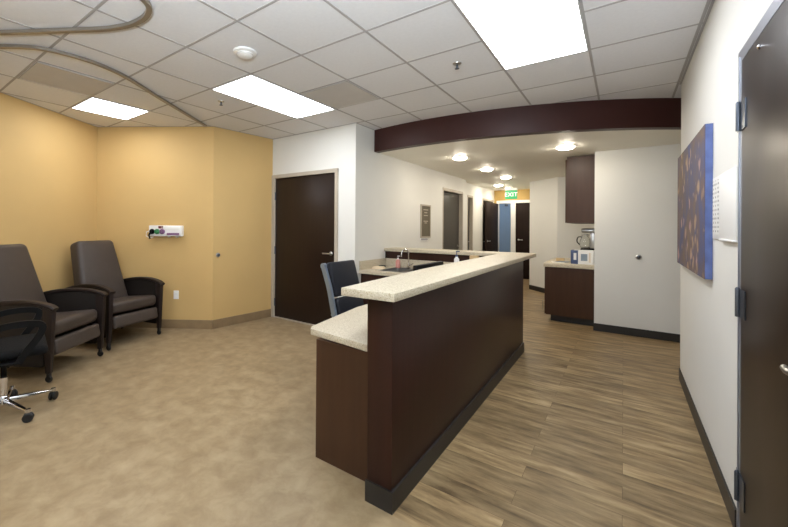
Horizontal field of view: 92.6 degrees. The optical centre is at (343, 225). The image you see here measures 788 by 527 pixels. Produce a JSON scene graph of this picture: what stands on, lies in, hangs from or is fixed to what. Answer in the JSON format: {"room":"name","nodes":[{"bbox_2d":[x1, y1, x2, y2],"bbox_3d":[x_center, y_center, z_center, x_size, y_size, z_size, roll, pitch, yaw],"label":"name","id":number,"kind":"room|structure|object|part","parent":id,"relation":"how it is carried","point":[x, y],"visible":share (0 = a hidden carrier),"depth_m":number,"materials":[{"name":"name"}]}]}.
{"room":"medical clinic","nodes":[
{"label":"medical clinic","id":0,"kind":"room"},
{"bbox_2d":[0,93,96,291],"bbox_3d":[-3.599,0.009,3.505,0.120,2.752,3.300,0,0,5],"label":"wall","id":1,"kind":"structure","parent":0,"point":[48,158],"depth_m":4.36,"materials":[{"name":"paint"}]},
{"bbox_2d":[97,127,213,319],"bbox_3d":[-2.579,0.019,5.165,1.633,2.752,0.120,0,0,3],"label":"wall","id":2,"kind":"structure","parent":0,"point":[146,176],"depth_m":5.10,"materials":[{"name":"paint"}]},
{"bbox_2d":[146,225,183,238],"bbox_3d":[-2.410,0.088,5.031,0.476,0.183,0.132,0,0,3],"label":"outlet panel","id":3,"kind":"object","parent":2,"relation":"attached to","point":[154,230],"visible":1,"depth_m":5.01,"materials":[{"name":"white plastic"}]},
{"bbox_3d":[-2.322,0.030,5.016,0.260,0.048,0.004,0,0,3],"label":"rail","id":4,"kind":"part","parent":3,"relation":"part of","materials":[{"name":"white plastic"}]},
{"bbox_2d":[125,319,211,328],"bbox_3d":[-2.591,1.335,5.098,1.633,0.120,0.008,0,0,3],"label":"baseboard","id":5,"kind":"structure","parent":2,"relation":"attached to","point":[166,323],"depth_m":5.08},
{"bbox_2d":[174,290,178,298],"bbox_3d":[-2.275,0.940,5.083,0.072,0.116,0.010,0,0,3],"label":"power outlet","id":6,"kind":"object","parent":2,"relation":"attached to","point":[176,293],"visible":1,"depth_m":5.08,"materials":[{"name":"white plastic"}]},
{"bbox_2d":[0,317,412,526],"bbox_3d":[-1.752,1.424,2.338,6.800,0.060,7.850,0,0,37],"label":"floor","id":7,"kind":"structure","parent":0,"point":[175,427],"depth_m":2.44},
{"bbox_2d":[0,307,58,422],"bbox_3d":[-2.534,0.889,2.769,0.685,0.999,0.629,0,0,-41],"label":"chair","id":8,"kind":"object","parent":7,"relation":"on","point":[20,347],"visible":1,"depth_m":2.73,"materials":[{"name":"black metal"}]},
{"bbox_3d":[-2.514,1.040,2.763,0.036,0.180,0.036,0,0,-41],"label":"lift rod","id":9,"kind":"part","parent":8,"relation":"part of","materials":[{"name":"black plastic"}]},
{"bbox_3d":[-2.607,1.298,2.909,0.042,0.046,0.286,0,0,-32],"label":"leg","id":10,"kind":"part","parent":8,"relation":"part of","materials":[{"name":"silver metal"}]},
{"bbox_3d":[-2.355,1.300,2.697,0.286,0.046,0.042,0,0,22],"label":"leg","id":11,"kind":"part","parent":8,"relation":"part of","materials":[{"name":"silver metal"}]},
{"bbox_3d":[-2.649,0.818,2.973,0.400,0.305,0.096,0,0,-41],"label":"armrest","id":12,"kind":"part","parent":8,"relation":"part of","materials":[{"name":"black plastic"}]},
{"bbox_3d":[-2.323,0.819,2.599,0.400,0.305,0.096,0,0,-41],"label":"armrest","id":13,"kind":"part","parent":8,"relation":"part of","materials":[{"name":"black plastic"}]},
{"bbox_3d":[-2.505,0.910,2.769,0.480,0.070,0.490,0,0,-41],"label":"seat","id":14,"kind":"part","parent":8,"relation":"part of","materials":[{"name":"black fabric"}]},
{"bbox_3d":[-2.404,1.300,2.895,0.042,0.046,0.286,0,0,40],"label":"leg","id":15,"kind":"part","parent":8,"relation":"part of","materials":[{"name":"silver metal"}]},
{"bbox_2d":[0,244,107,382],"bbox_3d":[-2.998,0.787,3.656,0.934,1.200,0.742,0,0,2],"label":"recliner","id":16,"kind":"object","parent":7,"relation":"on","point":[73,317],"visible":0.8,"depth_m":3.65,"materials":[{"name":"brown leather"}]},
{"bbox_3d":[-2.985,0.968,3.320,0.680,0.560,0.040,0,0,2],"label":"panel","id":17,"kind":"part","parent":16,"relation":"part of","materials":[{"name":"black fabric"}]},
{"bbox_3d":[-3.270,0.582,3.665,0.388,0.793,0.592,0,0,2],"label":"backrest","id":18,"kind":"part","parent":16,"relation":"part of","materials":[{"name":"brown leather"}]},
{"bbox_3d":[-2.944,0.716,3.320,0.806,0.109,0.072,0,0,2],"label":"armrest","id":19,"kind":"part","parent":16,"relation":"part of","materials":[{"name":"black wood"}]},
{"bbox_3d":[-2.606,1.014,3.309,0.090,0.583,0.054,0,0,2],"label":"leg","id":20,"kind":"part","parent":16,"relation":"part of","materials":[{"name":"black wood"}]},
{"bbox_3d":[-2.965,0.970,3.990,0.680,0.560,0.040,0,0,2],"label":"panel","id":21,"kind":"part","parent":16,"relation":"part of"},
{"bbox_3d":[-2.966,1.059,3.655,0.660,0.340,0.630,0,0,2],"label":"seat frame","id":22,"kind":"part","parent":16,"relation":"part of","materials":[{"name":"grey leather"}]},
{"bbox_3d":[-2.924,0.718,3.990,0.806,0.109,0.072,0,0,2],"label":"armrest","id":23,"kind":"part","parent":16,"relation":"part of","materials":[{"name":"black wood"}]},
{"bbox_2d":[55,309,96,335],"bbox_3d":[-2.911,0.962,3.653,0.648,0.186,0.610,0,0,2],"label":"seat cushion","id":24,"kind":"object","parent":16,"relation":"on","point":[69,322],"depth_m":3.69,"materials":[{"name":"brown leather"}]},
{"bbox_3d":[-2.586,1.016,3.978,0.090,0.583,0.054,0,0,2],"label":"leg","id":25,"kind":"part","parent":16,"relation":"part of","materials":[{"name":"black wood"}]},
{"bbox_2d":[66,240,164,350],"bbox_3d":[-2.857,0.790,4.628,0.934,1.200,0.742,0,0,22],"label":"recliner","id":26,"kind":"object","parent":7,"relation":"on","point":[95,264],"visible":0.8,"depth_m":4.63,"materials":[{"name":"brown leather"}]},
{"bbox_3d":[-2.926,0.719,4.295,0.806,0.109,0.072,0,0,22],"label":"armrest","id":27,"kind":"part","parent":26,"relation":"part of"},
{"bbox_3d":[-2.964,0.971,4.309,0.680,0.560,0.040,0,0,22],"label":"panel","id":28,"kind":"part","parent":26,"relation":"part of","materials":[{"name":"black wood"}]},
{"bbox_3d":[-3.108,0.585,4.733,0.388,0.793,0.592,0,0,22],"label":"backrest","id":29,"kind":"part","parent":26,"relation":"part of","materials":[{"name":"brown leather"}]},
{"bbox_3d":[-2.613,1.016,4.164,0.090,0.583,0.054,0,0,22],"label":"leg","id":30,"kind":"part","parent":26,"relation":"part of","materials":[{"name":"black wood"}]},
{"bbox_3d":[-2.827,1.062,4.615,0.660,0.340,0.630,0,0,22],"label":"seat frame","id":31,"kind":"part","parent":26,"relation":"part of","materials":[{"name":"grey leather"}]},
{"bbox_2d":[113,295,155,313],"bbox_3d":[-2.777,0.965,4.594,0.648,0.186,0.610,0,0,22],"label":"seat cushion","id":32,"kind":"object","parent":26,"relation":"on","point":[122,304],"depth_m":4.54,"materials":[{"name":"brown leather"}]},
{"bbox_3d":[-2.708,0.974,4.928,0.680,0.560,0.040,0,0,22],"label":"panel","id":33,"kind":"part","parent":26,"relation":"part of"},
{"bbox_3d":[-2.670,0.722,4.914,0.806,0.109,0.072,0,0,22],"label":"armrest","id":34,"kind":"part","parent":26,"relation":"part of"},
{"bbox_3d":[-2.357,1.019,4.783,0.090,0.583,0.054,0,0,22],"label":"leg","id":35,"kind":"part","parent":26,"relation":"part of","materials":[{"name":"black wood"}]},
{"bbox_2d":[311,304,367,480],"bbox_3d":[0.620,1.032,3.126,0.645,0.760,2.364,0,0,37],"label":"reception desk","id":36,"kind":"object","parent":7,"relation":"on","point":[341,347],"visible":0.44,"depth_m":2.17,"materials":[{"name":"wood"}]},
{"bbox_2d":[413,261,443,270],"bbox_3d":[0.759,0.495,3.377,0.160,0.315,0.572,0,0,37],"label":"computer monitor","id":37,"kind":"object","parent":36,"relation":"on","point":[432,264],"visible":0.13,"depth_m":3.29,"materials":[{"name":"black plastic"}]},
{"bbox_2d":[320,260,363,316],"bbox_3d":[0.215,0.862,3.189,0.668,1.092,0.594,0,0,37],"label":"office chair","id":38,"kind":"object","parent":7,"relation":"on","point":[337,275],"visible":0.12,"depth_m":3.19,"materials":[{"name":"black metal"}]},
{"bbox_3d":[0.045,0.642,3.032,0.583,0.641,0.032,0,0,37],"label":"frame","id":39,"kind":"part","parent":38,"relation":"part of","materials":[{"name":"silver metal"}]},
{"bbox_2d":[327,260,358,296],"bbox_3d":[0.008,0.460,3.312,0.128,0.290,0.366,0,0,37],"label":"cushion","id":40,"kind":"object","parent":38,"relation":"on","point":[340,274],"depth_m":3.24,"materials":[{"name":"blue fabric"}]},
{"bbox_2d":[335,296,363,314],"bbox_3d":[0.067,0.738,3.265,0.111,0.255,0.366,0,0,37],"label":"cushion","id":41,"kind":"object","parent":38,"relation":"on","point":[343,304],"depth_m":3.19,"materials":[{"name":"blue fabric"}]},
{"bbox_2d":[361,271,406,304],"bbox_3d":[1.103,1.026,4.674,1.732,0.785,0.670,0,0,37],"label":"base cabinet","id":42,"kind":"object","parent":7,"relation":"on","point":[364,277],"visible":0.06,"depth_m":4.89,"materials":[{"name":"brown laminate"}]},
{"bbox_3d":[0.464,0.972,4.785,0.560,0.665,0.020,0,0,37],"label":"door","id":43,"kind":"part","parent":42,"relation":"part of","materials":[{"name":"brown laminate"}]},
{"bbox_2d":[359,266,403,275],"bbox_3d":[1.103,0.610,4.673,1.734,0.043,0.665,0,0,37],"label":"countertop","id":44,"kind":"structure","parent":42,"relation":"on","point":[365,271],"depth_m":4.79,"materials":[{"name":"stone"}]},
{"bbox_2d":[372,266,385,268],"bbox_3d":[0.484,0.569,5.085,0.170,0.032,0.100,0,0,25],"label":"folded cloth","id":45,"kind":"object","parent":44,"relation":"on","point":[373,267],"visible":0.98,"depth_m":5.06,"materials":[{"name":"beige fabric"}]},
{"bbox_2d":[377,267,412,272],"bbox_3d":[0.788,0.671,4.932,0.484,0.177,0.524,0,0,37],"label":"sink","id":46,"kind":"object","parent":44,"relation":"in","point":[393,268],"visible":0.27,"depth_m":5.16,"materials":[{"name":"metal"}]},
{"bbox_2d":[395,258,399,267],"bbox_3d":[0.766,0.502,5.218,0.068,0.170,0.068,0,0,37],"label":"soap bottle","id":47,"kind":"object","parent":46,"relation":"on","point":[397,259],"visible":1,"depth_m":5.19,"materials":[{"name":"pink plastic"}]},
{"bbox_2d":[382,268,412,271],"bbox_3d":[0.788,0.673,4.932,0.460,0.173,0.500,0,0,37],"label":"basin","id":48,"kind":"object","parent":46,"relation":"in","point":[388,269],"depth_m":5.16,"materials":[{"name":"metal"}]},
{"bbox_2d":[401,249,412,268],"bbox_3d":[0.869,0.451,5.074,0.166,0.274,0.113,0,0,-33],"label":"faucet","id":49,"kind":"object","parent":44,"relation":"on","point":[408,264],"visible":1,"depth_m":5.11,"materials":[{"name":"silver metal"}]},
{"bbox_2d":[454,251,459,261],"bbox_3d":[1.361,0.445,4.478,0.060,0.290,0.060,0,0,-11],"label":"sanitizer bottle","id":50,"kind":"object","parent":44,"relation":"on","point":[456,259],"visible":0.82,"depth_m":4.46,"materials":[{"name":"white plastic"}]},
{"bbox_2d":[212,127,272,319],"bbox_3d":[-1.478,0.027,5.473,0.120,2.752,0.989,0,0,42],"label":"wall","id":51,"kind":"structure","parent":0,"point":[243,162],"depth_m":5.40,"materials":[{"name":"paint"}]},
{"bbox_2d":[212,309,270,328],"bbox_3d":[-1.440,1.343,5.427,0.008,0.120,0.989,0,0,42],"label":"baseboard","id":52,"kind":"structure","parent":51,"relation":"attached to","point":[242,318],"depth_m":5.38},
{"bbox_2d":[273,123,360,297],"bbox_3d":[-0.483,0.034,5.409,1.690,2.752,0.120,0,0,37],"label":"wall","id":53,"kind":"structure","parent":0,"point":[339,147],"depth_m":5.01,"materials":[{"name":"beige paint"}]},
{"bbox_2d":[271,168,338,325],"bbox_3d":[-0.571,0.316,5.431,1.295,2.187,0.148,0,0,37],"label":"door","id":54,"kind":"structure","parent":53,"relation":"attached to","point":[304,210],"depth_m":5.42,"materials":[{"name":"paint"}]},
{"bbox_2d":[0,0,711,138],"bbox_3d":[-0.499,-1.375,2.324,8.800,0.050,9.300,0,0,37],"label":"ceiling","id":55,"kind":"structure","parent":0,"point":[303,26],"depth_m":2.99,"materials":[{"name":"tile"}]},
{"bbox_2d":[18,62,113,96],"bbox_3d":[-2.587,-1.354,3.495,0.584,0.008,0.584,0,0,37],"label":"ceiling vent","id":56,"kind":"object","parent":55,"relation":"in","point":[39,73],"visible":1,"depth_m":3.47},
{"bbox_2d":[0,0,151,35],"bbox_3d":[-2.034,-1.343,2.316,2.572,0.022,1.071,0,0,37],"label":"track","id":57,"kind":"object","parent":55,"relation":"attached to","point":[147,13],"visible":1,"depth_m":2.54,"materials":[{"name":"grey metal"}]},
{"bbox_2d":[0,44,206,126],"bbox_3d":[-2.080,-1.340,3.760,0.702,0.022,2.444,0,0,27],"label":"track","id":58,"kind":"object","parent":55,"relation":"attached to","point":[2,46],"visible":1,"depth_m":3.08,"materials":[{"name":"grey metal"}]},
{"bbox_2d":[72,97,148,119],"bbox_3d":[-2.708,-1.354,4.349,0.592,0.007,0.592,0,0,37],"label":"recessed light","id":59,"kind":"object","parent":55,"relation":"in","point":[94,105],"visible":1,"depth_m":4.31,"materials":[{"name":"white plastic"}]},
{"bbox_2d":[233,46,256,58],"bbox_3d":[-0.761,-1.326,2.891,0.176,0.044,0.176,0,0,37],"label":"smoke detector","id":60,"kind":"object","parent":55,"relation":"attached to","point":[243,52],"visible":1,"depth_m":2.85,"materials":[{"name":"white plastic"}]},
{"bbox_2d":[212,75,334,117],"bbox_3d":[-0.697,-1.342,3.981,0.592,0.007,1.201,0,0,37],"label":"recessed light","id":61,"kind":"object","parent":55,"relation":"in","point":[250,88],"visible":0.99,"depth_m":3.90,"materials":[{"name":"white plastic"}]},
{"bbox_2d":[300,81,379,108],"bbox_3d":[-0.026,-1.336,3.859,0.584,0.008,0.584,0,0,37],"label":"ceiling vent","id":62,"kind":"object","parent":55,"relation":"in","point":[342,94],"visible":1,"depth_m":3.83,"materials":[{"name":"grey metal"}]},
{"bbox_2d":[0,0,714,138],"bbox_3d":[-0.619,-1.353,2.427,8.716,0.014,9.121,0,0,37],"label":"grid","id":63,"kind":"object","parent":55,"relation":"attached to","point":[688,58],"visible":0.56,"depth_m":3.03,"materials":[{"name":"white metal"}]},
{"bbox_2d":[453,62,460,69],"bbox_3d":[0.937,-1.314,3.072,0.068,0.046,0.068,0,0,37],"label":"sprinkler head","id":64,"kind":"object","parent":55,"relation":"attached to","point":[456,64],"visible":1,"depth_m":3.06},
{"bbox_2d":[454,0,587,69],"bbox_3d":[1.253,-1.332,2.517,0.592,0.007,1.201,0,0,37],"label":"recessed light","id":65,"kind":"object","parent":55,"relation":"in","point":[518,33],"visible":1,"depth_m":2.51,"materials":[{"name":"white plastic"}]},
{"bbox_2d":[360,125,465,282],"bbox_3d":[1.413,0.049,6.659,0.160,2.752,4.155,0,0,37],"label":"wall","id":66,"kind":"structure","parent":0,"point":[393,190],"depth_m":5.73,"materials":[{"name":"beige paint"}]},
{"bbox_2d":[359,258,385,269],"bbox_3d":[0.421,0.527,5.189,0.022,0.114,0.669,0,0,37],"label":"backsplash","id":67,"kind":"structure","parent":66,"relation":"attached to","point":[367,264],"depth_m":5.11,"materials":[{"name":"stone"}]},
{"bbox_2d":[420,204,430,237],"bbox_3d":[1.450,-0.080,6.560,0.018,0.580,0.400,0,0,37],"label":"notice board","id":68,"kind":"object","parent":66,"relation":"attached to","point":[425,210],"visible":1,"depth_m":6.55,"materials":[{"name":"paint"}]},
{"bbox_3d":[1.447,-0.080,6.562,0.010,0.530,0.350,0,0,37],"label":"board panel","id":69,"kind":"part","parent":68,"relation":"part of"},
{"bbox_2d":[442,187,462,249],"bbox_3d":[2.202,0.348,7.681,0.136,2.170,1.130,0,0,37],"label":"door","id":70,"kind":"structure","parent":66,"relation":"in","point":[452,231],"depth_m":7.82,"materials":[{"name":"paint"}]},
{"bbox_2d":[385,251,483,261],"bbox_3d":[1.348,0.898,4.998,1.734,1.046,0.138,0,0,37],"label":"wall","id":71,"kind":"structure","parent":0,"point":[388,254],"depth_m":5.08,"materials":[{"name":"brown laminate"}]},
{"bbox_2d":[386,258,453,267],"bbox_3d":[1.309,0.532,4.926,1.712,0.114,0.023,0,0,37],"label":"backsplash","id":72,"kind":"structure","parent":71,"relation":"attached to","point":[391,262],"depth_m":5.24,"materials":[{"name":"stone"}]},
{"bbox_2d":[466,183,493,250],"bbox_3d":[3.374,0.069,9.503,0.120,2.752,2.950,0,0,37],"label":"wall","id":73,"kind":"structure","parent":0,"point":[478,193],"depth_m":9.43,"materials":[{"name":"beige paint"}]},
{"bbox_2d":[467,195,472,250],"bbox_3d":[2.996,0.356,9.004,0.136,2.170,0.400,0,0,37],"label":"door","id":74,"kind":"structure","parent":73,"relation":"in","point":[469,197],"depth_m":9.11,"materials":[{"name":"paint"}]},
{"bbox_2d":[482,198,492,250],"bbox_3d":[3.889,0.365,10.190,0.140,2.170,0.990,0,0,37],"label":"door frame","id":75,"kind":"structure","parent":73,"relation":"in","point":[484,199],"depth_m":10.00,"materials":[{"name":"paint"}]},
{"bbox_2d":[499,203,510,251],"bbox_3d":[5.298,0.236,11.215,2.200,2.450,1.900,0,0,37],"label":"wall","id":76,"kind":"structure","parent":0,"point":[504,211],"depth_m":12.27,"materials":[{"name":"blue paint"}]},
{"bbox_2d":[494,189,529,250],"bbox_3d":[4.824,0.080,10.309,1.630,2.752,0.120,0,0,37],"label":"wall","id":77,"kind":"structure","parent":0,"point":[523,194],"depth_m":10.26,"materials":[{"name":"paint"}]},
{"bbox_2d":[485,200,529,251],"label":"door frame","id":78,"kind":"structure","parent":77,"relation":"in","point":[491,209],"depth_m":10.26,"materials":[{"name":"beige paint"}]},
{"bbox_2d":[516,203,529,278],"bbox_3d":[4.959,0.411,10.133,0.514,2.068,0.106,0,0,37],"label":"door","id":79,"kind":"structure","parent":78,"relation":"attached to","point":[522,209],"depth_m":10.17,"materials":[{"name":"wood"}]},
{"bbox_2d":[374,98,680,152],"bbox_3d":[2.571,-1.173,4.360,4.567,0.304,0.777,0,0,15],"label":"beam","id":80,"kind":"structure","parent":0,"point":[639,113],"depth_m":4.09,"materials":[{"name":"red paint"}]},
{"bbox_2d":[380,130,680,190],"bbox_3d":[3.305,-1.034,8.388,7.600,0.050,8.630,0,0,37],"label":"ceiling","id":81,"kind":"structure","parent":0,"point":[525,158],"depth_m":5.24,"materials":[{"name":"paint"}]},
{"bbox_2d":[452,156,467,159],"bbox_3d":[1.754,-1.005,5.604,0.236,0.038,0.236,0,0,37],"label":"recessed light","id":82,"kind":"object","parent":81,"relation":"in","point":[456,157],"visible":1,"depth_m":5.54,"materials":[{"name":"white plastic"}]},
{"bbox_2d":[480,168,493,170],"bbox_3d":[2.576,-0.997,6.687,0.236,0.038,0.236,0,0,37],"label":"recessed light","id":83,"kind":"object","parent":81,"relation":"in","point":[483,169],"visible":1,"depth_m":6.62,"materials":[{"name":"white plastic"}]},
{"bbox_2d":[505,186,517,198],"bbox_3d":[4.272,-0.840,9.492,0.302,0.320,0.060,0,0,37],"label":"exit sign","id":84,"kind":"object","parent":81,"relation":"hanging from","point":[510,193],"visible":1,"depth_m":9.48,"materials":[{"name":"green plastic"}]},
{"bbox_3d":[4.271,-0.789,9.492,0.280,0.220,0.024,0,0,37],"label":"sign panel","id":85,"kind":"part","parent":84,"relation":"part of","materials":[{"name":"green plastic"}]},
{"bbox_2d":[555,145,575,149],"bbox_3d":[2.863,-1.000,4.803,0.236,0.038,0.236,0,0,37],"label":"recessed light","id":86,"kind":"object","parent":81,"relation":"in","point":[562,147],"visible":1,"depth_m":4.76,"materials":[{"name":"white plastic"}]},
{"bbox_2d":[529,177,557,287],"bbox_3d":[4.396,0.072,8.120,0.120,2.752,0.884,0,0,-9],"label":"wall partition","id":87,"kind":"structure","parent":0,"point":[543,193],"depth_m":8.12,"materials":[{"name":"beige paint"}]},
{"bbox_2d":[529,285,544,292],"bbox_3d":[4.495,1.397,7.798,0.321,0.102,1.537,0,0,-29],"label":"baseboard","id":88,"kind":"structure","parent":87,"relation":"attached to","point":[539,289],"depth_m":8.25,"materials":[{"name":"black rubber"}]},
{"bbox_2d":[392,279,732,526],"bbox_3d":[2.996,1.466,6.994,8.800,0.060,11.600,0,0,37],"label":"floor","id":89,"kind":"structure","parent":0,"point":[588,427],"depth_m":2.38,"materials":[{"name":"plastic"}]},
{"bbox_2d":[365,261,523,514],"bbox_3d":[1.082,0.890,3.065,0.159,1.048,3.012,0,0,37],"label":"reception desk","id":90,"kind":"object","parent":89,"relation":"on","point":[434,357],"depth_m":2.18,"materials":[{"name":"brown laminate"}]},
{"bbox_2d":[341,247,535,301],"bbox_3d":[0.517,0.343,3.721,1.940,0.041,3.545,0,0,37],"label":"countertop","id":91,"kind":"structure","parent":90,"relation":"on","point":[395,288],"depth_m":2.40,"materials":[{"name":"stone"}]},
{"bbox_2d":[542,267,593,325],"bbox_3d":[3.661,1.031,5.973,0.667,0.815,1.240,0,0,37],"label":"base cabinet","id":92,"kind":"object","parent":89,"relation":"on","point":[569,292],"visible":0.81,"depth_m":5.46,"materials":[{"name":"brown laminate"}]},
{"bbox_3d":[3.244,0.978,5.898,0.019,0.705,0.610,0,0,37],"label":"cabinet door","id":93,"kind":"part","parent":92,"relation":"part of","materials":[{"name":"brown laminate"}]},
{"bbox_2d":[543,257,593,269],"bbox_3d":[3.666,0.591,5.957,0.644,0.060,1.265,0,0,37],"label":"countertop","id":94,"kind":"structure","parent":92,"relation":"on","point":[549,263],"depth_m":5.50,"materials":[{"name":"stone"}]},
{"bbox_2d":[571,250,593,264],"bbox_3d":[3.516,0.459,5.483,0.282,0.200,0.183,0,0,37],"label":"box","id":95,"kind":"object","parent":94,"relation":"on","point":[586,257],"visible":0.9,"depth_m":5.42,"materials":[{"name":"white cardboard"}]},
{"bbox_2d":[576,228,593,249],"bbox_3d":[3.721,0.301,5.720,0.249,0.520,0.220,0,0,37],"label":"coffee maker","id":96,"kind":"object","parent":94,"relation":"on","point":[586,243],"visible":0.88,"depth_m":5.64,"materials":[{"name":"silver plastic"}]},
{"bbox_2d":[557,177,593,257],"bbox_3d":[4.802,0.073,7.449,0.910,2.752,0.120,0,0,37],"label":"wall","id":97,"kind":"structure","parent":0,"point":[567,233],"depth_m":7.60,"materials":[{"name":"beige paint"}]},
{"bbox_2d":[594,144,680,333],"bbox_3d":[4.613,0.065,4.326,2.820,2.752,0.120,0,0,37],"label":"wall","id":98,"kind":"structure","parent":0,"point":[636,189],"depth_m":4.85,"materials":[{"name":"beige paint"}]},
{"bbox_2d":[593,323,679,342],"bbox_3d":[4.523,1.389,4.304,2.728,0.102,0.008,0,0,37],"label":"baseboard","id":99,"kind":"structure","parent":98,"relation":"attached to","point":[672,337],"depth_m":4.83,"materials":[{"name":"black rubber"}]},
{"bbox_2d":[680,0,772,507],"bbox_3d":[0.889,0.031,0.376,0.120,2.752,7.670,0,0,37],"label":"wall","id":100,"kind":"structure","parent":0,"point":[709,86],"depth_m":2.12,"materials":[{"name":"beige paint"}]},
{"bbox_2d":[677,123,712,279],"bbox_3d":[2.601,-0.141,2.787,0.036,0.930,1.400,0,0,37],"label":"canvas","id":101,"kind":"object","parent":100,"relation":"attached to","point":[695,164],"visible":1,"depth_m":2.46},
{"bbox_2d":[679,368,736,526],"bbox_3d":[0.832,1.355,0.415,0.008,0.102,7.678,0,0,37],"label":"baseboard","id":102,"kind":"structure","parent":100,"relation":"attached to","point":[729,503],"depth_m":2.18,"materials":[{"name":"black rubber"}]},
{"bbox_2d":[713,166,737,242],"bbox_3d":[1.994,-0.099,1.961,0.016,0.357,0.560,0,0,37],"label":"chart","id":103,"kind":"object","parent":100,"relation":"attached to","point":[725,185],"visible":1,"depth_m":1.89,"materials":[{"name":"white paper"}]},
{"bbox_2d":[734,0,787,526],"bbox_3d":[1.514,0.308,1.280,0.164,2.210,1.070,0,0,37],"label":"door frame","id":104,"kind":"structure","parent":100,"relation":"in","point":[761,108],"depth_m":1.41,"materials":[{"name":"brown wood"}]},
{"bbox_3d":[1.249,0.411,1.015,0.060,0.054,0.143,0,0,37],"label":"handle","id":105,"kind":"part","parent":104,"relation":"part of","materials":[{"name":"metal"}]},
{"bbox_3d":[4.318,0.067,6.180,0.120,2.752,2.490,0,0,37],"label":"wall","id":106,"kind":"structure","parent":0,"visible":0},
{"bbox_2d":[565,155,594,223],"bbox_3d":[3.772,-0.518,5.882,0.392,0.963,1.270,0,0,37],"label":"upper cabinet","id":107,"kind":"object","parent":106,"relation":"attached to","point":[580,170],"visible":0.98,"depth_m":5.36,"materials":[{"name":"brown laminate"}]},
{"bbox_3d":[3.457,-0.503,5.722,0.019,0.922,0.630,0,0,37],"label":"door","id":108,"kind":"part","parent":107,"relation":"part of","materials":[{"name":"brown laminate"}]}
]}

